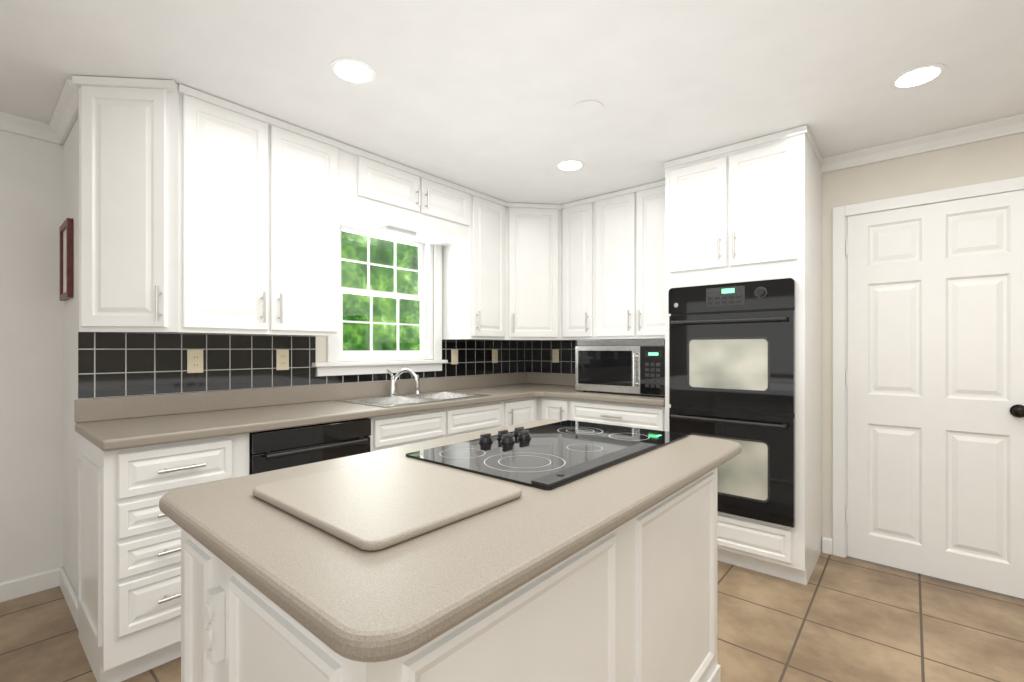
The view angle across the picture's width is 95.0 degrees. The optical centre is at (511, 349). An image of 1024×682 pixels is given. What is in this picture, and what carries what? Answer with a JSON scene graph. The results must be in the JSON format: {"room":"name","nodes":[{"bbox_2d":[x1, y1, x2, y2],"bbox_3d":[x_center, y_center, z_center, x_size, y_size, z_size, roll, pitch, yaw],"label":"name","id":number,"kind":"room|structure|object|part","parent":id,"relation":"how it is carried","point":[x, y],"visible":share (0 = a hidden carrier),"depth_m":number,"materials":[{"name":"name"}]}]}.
{"room":"kitchen","nodes":[
{"label":"kitchen","id":0,"kind":"room"},
{"bbox_2d":[0,130,62,581],"bbox_3d":[-3.549,0.045,1.242,0.144,2.410,3.704,0,0,40],"label":"wall","id":1,"kind":"structure","parent":0,"point":[31,381],"depth_m":2.40,"materials":[{"name":"paint"}]},
{"bbox_2d":[0,111,43,140],"bbox_3d":[-3.472,-1.121,1.175,0.059,0.075,3.415,0,0,40],"label":"crown molding","id":2,"kind":"structure","parent":1,"relation":"attached to","point":[11,123],"depth_m":2.36,"materials":[{"name":"paint"}]},
{"bbox_2d":[0,568,56,602],"bbox_3d":[-3.489,1.202,1.189,0.015,0.095,3.415,0,0,40],"label":"baseboard","id":3,"kind":"structure","parent":1,"relation":"attached to","point":[30,584],"depth_m":2.39,"materials":[{"name":"paint"}]},
{"bbox_2d":[59,116,77,597],"bbox_3d":[-2.144,0.045,2.369,0.536,2.410,0.167,0,0,40],"label":"wall","id":4,"kind":"structure","parent":0,"point":[70,380],"depth_m":2.31,"materials":[{"name":"paint"}]},
{"bbox_3d":[-2.227,-0.440,2.344,0.268,0.380,0.021,0,0,40],"label":"picture frame","id":5,"kind":"part","parent":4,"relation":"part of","materials":[{"name":"brown wood"}]},
{"bbox_2d":[87,245,523,398],"bbox_3d":[-0.876,0.045,3.334,0.144,2.410,3.235,0,0,40],"label":"wall","id":6,"kind":"structure","parent":0,"point":[321,349],"depth_m":2.90,"materials":[{"name":"paint"}]},
{"bbox_2d":[44,79,77,144],"bbox_3d":[-2.125,-1.121,2.233,0.619,0.075,0.057,0,0,40],"label":"crown molding","id":7,"kind":"structure","parent":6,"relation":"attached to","point":[57,129],"depth_m":2.25,"materials":[{"name":"paint"}]},
{"bbox_2d":[57,566,78,630],"bbox_3d":[-2.123,1.202,2.260,0.648,0.095,0.013,0,0,40],"label":"baseboard","id":8,"kind":"structure","parent":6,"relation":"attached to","point":[70,596],"depth_m":2.28,"materials":[{"name":"paint"}]},
{"bbox_2d":[78,332,525,398],"bbox_3d":[-0.872,0.071,3.219,0.008,0.290,3.112,0,0,40],"label":"backsplash","id":9,"kind":"structure","parent":6,"relation":"attached to","point":[120,364],"depth_m":2.44,"materials":[{"name":"tile"}]},
{"bbox_2d":[187,349,202,372],"bbox_3d":[-1.590,0.060,2.359,0.009,0.118,0.069,0,0,40],"label":"electrical outlet plate","id":10,"kind":"object","parent":9,"relation":"attached to","point":[194,360],"depth_m":2.36,"materials":[{"name":"beige plastic"}]},
{"bbox_2d":[276,349,288,369],"bbox_3d":[-1.311,0.060,2.687,0.009,0.118,0.069,0,0,40],"label":"electrical outlet plate","id":11,"kind":"object","parent":9,"relation":"attached to","point":[282,355],"depth_m":2.68,"materials":[{"name":"beige plastic"}]},
{"bbox_2d":[451,349,457,363],"bbox_3d":[-0.448,0.060,3.699,0.012,0.118,0.069,0,0,40],"label":"electrical outlet plate","id":12,"kind":"object","parent":9,"relation":"attached to","point":[454,352],"depth_m":3.69,"materials":[{"name":"beige plastic"}]},
{"bbox_2d":[492,349,497,362],"bbox_3d":[-0.145,0.060,4.057,0.009,0.118,0.069,0,0,40],"label":"electrical outlet plate","id":13,"kind":"object","parent":9,"relation":"attached to","point":[494,351],"depth_m":4.05,"materials":[{"name":"beige plastic"}]},
{"bbox_2d":[72,75,575,340],"bbox_3d":[-0.644,-0.616,3.009,0.626,1.081,3.136,0,0,40],"label":"upper cabinet","id":14,"kind":"object","parent":6,"relation":"attached to","point":[200,212],"visible":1,"depth_m":2.29,"materials":[{"name":"paint"}]},
{"bbox_2d":[312,360,447,375],"bbox_3d":[-0.852,0.123,3.210,0.060,0.084,1.048,0,0,40],"label":"window sill","id":15,"kind":"structure","parent":6,"relation":"attached to","point":[347,368],"depth_m":3.12,"materials":[{"name":"paint"}]},
{"bbox_2d":[327,224,441,361],"bbox_3d":[-0.887,-0.417,3.287,0.139,0.995,0.919,0,0,40],"label":"window","id":16,"kind":"structure","parent":6,"relation":"in","point":[424,296],"depth_m":3.39,"materials":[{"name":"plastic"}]},
{"bbox_2d":[0,552,1023,681],"bbox_3d":[-0.339,1.300,0.540,5.943,0.100,6.795,0,0,40],"label":"floor","id":17,"kind":"structure","parent":0,"point":[842,619],"depth_m":2.08,"materials":[{"name":"tile"}]},
{"bbox_2d":[78,433,249,681],"bbox_3d":[-1.515,0.805,2.014,0.588,0.890,0.458,0,0,40],"label":"base cabinet","id":18,"kind":"object","parent":17,"relation":"on","point":[129,572],"depth_m":1.77,"materials":[{"name":"paint"}]},
{"bbox_2d":[75,368,566,450],"bbox_3d":[-0.626,0.311,3.002,0.660,0.370,3.124,0,0,40],"label":"countertop","id":19,"kind":"structure","parent":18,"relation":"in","point":[110,423],"depth_m":2.42,"materials":[{"name":"beige stone"}]},
{"bbox_2d":[385,368,420,395],"bbox_3d":[-0.690,0.219,3.172,0.228,0.186,0.298,0,0,40],"label":"faucet","id":20,"kind":"object","parent":19,"relation":"on","point":[393,379],"depth_m":3.15,"materials":[{"name":"silver metal"}]},
{"bbox_2d":[250,417,373,474],"bbox_3d":[-1.165,0.805,2.425,0.588,0.890,0.623,0,0,40],"label":"dishwasher","id":21,"kind":"object","parent":17,"relation":"on","point":[270,450],"depth_m":2.21,"materials":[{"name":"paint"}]},
{"bbox_2d":[374,417,505,450],"bbox_3d":[-0.620,0.893,3.072,0.580,0.713,1.063,0,0,40],"label":"base cabinet","id":22,"kind":"object","parent":17,"relation":"on","point":[406,432],"depth_m":2.76,"materials":[{"name":"paint"}]},
{"bbox_2d":[181,471,720,681],"bbox_3d":[-0.023,0.796,1.287,0.739,0.908,1.363,0,0,40],"label":"kitchen island","id":23,"kind":"object","parent":17,"relation":"on","point":[589,554],"depth_m":0.94,"materials":[{"name":"paint"}]},
{"bbox_2d":[159,435,741,681],"bbox_3d":[0.003,0.326,1.295,0.832,0.031,1.440,0,0,40],"label":"island countertop","id":24,"kind":"structure","parent":23,"relation":"on","point":[372,614],"depth_m":0.74,"materials":[{"name":"beige stone"}]},
{"bbox_2d":[253,458,521,550],"bbox_3d":[-0.265,0.301,0.995,0.459,0.015,0.378,0,0,40],"label":"cutting board","id":25,"kind":"object","parent":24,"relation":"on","point":[378,504],"visible":1,"depth_m":0.92,"materials":[{"name":"beige plastic"}]},
{"bbox_2d":[403,419,688,490],"bbox_3d":[0.161,0.293,1.519,0.516,0.033,0.856,0,0,40],"label":"cooktop","id":26,"kind":"object","parent":24,"relation":"in","point":[548,454],"depth_m":1.42,"materials":[{"name":"black glass"}]},
{"bbox_2d":[446,397,537,425],"bbox_3d":[-0.156,0.805,3.617,0.580,0.890,0.368,0,0,40],"label":"base cabinet","id":27,"kind":"object","parent":17,"relation":"on","point":[516,411],"depth_m":3.30,"materials":[{"name":"paint"}]},
{"bbox_2d":[538,397,569,420],"bbox_3d":[0.483,0.805,3.728,0.306,0.890,0.581,0,0,40],"label":"base cabinet","id":28,"kind":"object","parent":17,"relation":"on","point":[548,407],"depth_m":3.50,"materials":[{"name":"paint"}]},
{"bbox_2d":[570,399,664,430],"bbox_3d":[0.875,0.805,3.394,0.724,0.890,0.581,0,0,40],"label":"base cabinet","id":29,"kind":"object","parent":17,"relation":"on","point":[610,413],"depth_m":3.15,"materials":[{"name":"paint"}]},
{"bbox_2d":[543,374,664,405],"bbox_3d":[0.772,0.287,3.448,0.953,0.141,0.634,0,0,40],"label":"countertop","id":30,"kind":"structure","parent":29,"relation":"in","point":[553,386],"depth_m":3.37,"materials":[{"name":"beige stone"}]},
{"bbox_2d":[575,339,664,396],"bbox_3d":[0.849,0.126,3.408,0.703,0.383,0.427,0,0,40],"label":"microwave","id":31,"kind":"object","parent":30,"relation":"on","point":[629,366],"visible":0.94,"depth_m":3.26,"materials":[{"name":"silver metal"}]},
{"bbox_2d":[665,125,822,584],"bbox_3d":[1.405,0.047,2.866,0.756,2.406,0.700,0,0,40],"label":"tall cabinet","id":32,"kind":"object","parent":17,"relation":"on","point":[743,294],"visible":0.85,"depth_m":2.60,"materials":[{"name":"paint"}]},
{"bbox_2d":[668,278,795,527],"bbox_3d":[1.204,0.280,2.639,0.666,1.300,0.094,0,0,40],"label":"wall oven","id":33,"kind":"object","parent":32,"relation":"in","point":[732,343],"depth_m":2.59,"materials":[{"name":"black metal"}]},
{"bbox_2d":[0,0,1023,204],"bbox_3d":[-0.339,-1.210,0.540,5.943,0.100,6.795,0,0,40],"label":"ceiling","id":34,"kind":"structure","parent":0,"point":[482,96],"depth_m":1.95,"materials":[{"name":"paint"}]},
{"bbox_2d":[329,58,376,84],"bbox_3d":[-0.664,-1.158,1.961,0.187,0.003,0.187,0,0,34],"label":"recessed light","id":35,"kind":"object","parent":34,"relation":"in","point":[347,70],"depth_m":1.95,"materials":[{"name":"paint"}]},
{"bbox_2d":[555,159,584,170],"bbox_3d":[0.366,-1.158,2.961,0.187,0.003,0.187,0,0,34],"label":"recessed light","id":36,"kind":"object","parent":34,"relation":"in","point":[571,165],"depth_m":2.95,"materials":[{"name":"paint"}]},
{"bbox_2d":[570,100,603,117],"bbox_3d":[0.360,-1.157,2.266,0.163,0.006,0.163,0,0,40],"label":"plate","id":37,"kind":"object","parent":34,"relation":"attached to","point":[587,109],"visible":1,"depth_m":2.26,"materials":[{"name":"paint"}]},
{"bbox_2d":[889,64,946,89],"bbox_3d":[1.726,-1.158,1.998,0.187,0.003,0.187,0,0,34],"label":"recessed light","id":38,"kind":"object","parent":34,"relation":"in","point":[908,80],"depth_m":1.99,"materials":[{"name":"paint"}]},
{"bbox_2d":[530,132,1023,551],"bbox_3d":[2.130,0.045,2.805,5.120,2.410,0.144,0,0,40],"label":"wall","id":39,"kind":"structure","parent":0,"point":[994,159],"depth_m":2.70,"materials":[{"name":"paint"}]},
{"bbox_2d":[526,341,575,373],"bbox_3d":[0.746,0.071,3.880,1.553,0.290,0.008,0,0,40],"label":"backsplash","id":40,"kind":"structure","parent":39,"relation":"attached to","point":[538,353],"depth_m":4.22,"materials":[{"name":"tile"}]},
{"bbox_2d":[552,349,558,362],"bbox_3d":[0.387,0.060,4.175,0.069,0.118,0.009,0,0,40],"label":"electrical outlet plate","id":41,"kind":"object","parent":40,"relation":"attached to","point":[555,352],"depth_m":4.17,"materials":[{"name":"beige plastic"}]},
{"bbox_2d":[562,180,664,339],"bbox_3d":[0.853,-0.616,3.565,0.981,1.081,0.350,0,0,40],"label":"upper cabinet","id":42,"kind":"object","parent":39,"relation":"attached to","point":[613,265],"visible":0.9,"depth_m":3.46,"materials":[{"name":"paint"}]},
{"bbox_2d":[821,113,1023,172],"bbox_3d":[2.898,-1.121,2.017,2.641,0.075,0.057,0,0,40],"label":"crown molding","id":43,"kind":"structure","parent":39,"relation":"attached to","point":[1010,125],"depth_m":2.55,"materials":[{"name":"paint"}]},
{"bbox_2d":[832,176,1023,557],"bbox_3d":[2.343,0.194,2.613,0.913,2.112,0.161,0,0,40],"label":"door frame","id":44,"kind":"structure","parent":39,"relation":"attached to","point":[841,214],"depth_m":2.82,"materials":[{"name":"paint"}]},
{"bbox_2d":[846,190,1023,598],"bbox_3d":[2.279,0.224,2.544,0.775,2.028,0.095,0,0,42],"label":"pantry door","id":45,"kind":"structure","parent":39,"relation":"in","point":[935,378],"depth_m":2.53,"materials":[{"name":"paint"}]},
{"label":"outside","id":46,"kind":"structure","parent":0,"visible":0},
{"bbox_2d":[341,231,420,360],"bbox_3d":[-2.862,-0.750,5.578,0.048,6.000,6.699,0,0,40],"label":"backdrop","id":47,"kind":"structure","parent":46,"point":[384,287],"depth_m":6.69,"materials":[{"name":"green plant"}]}
]}

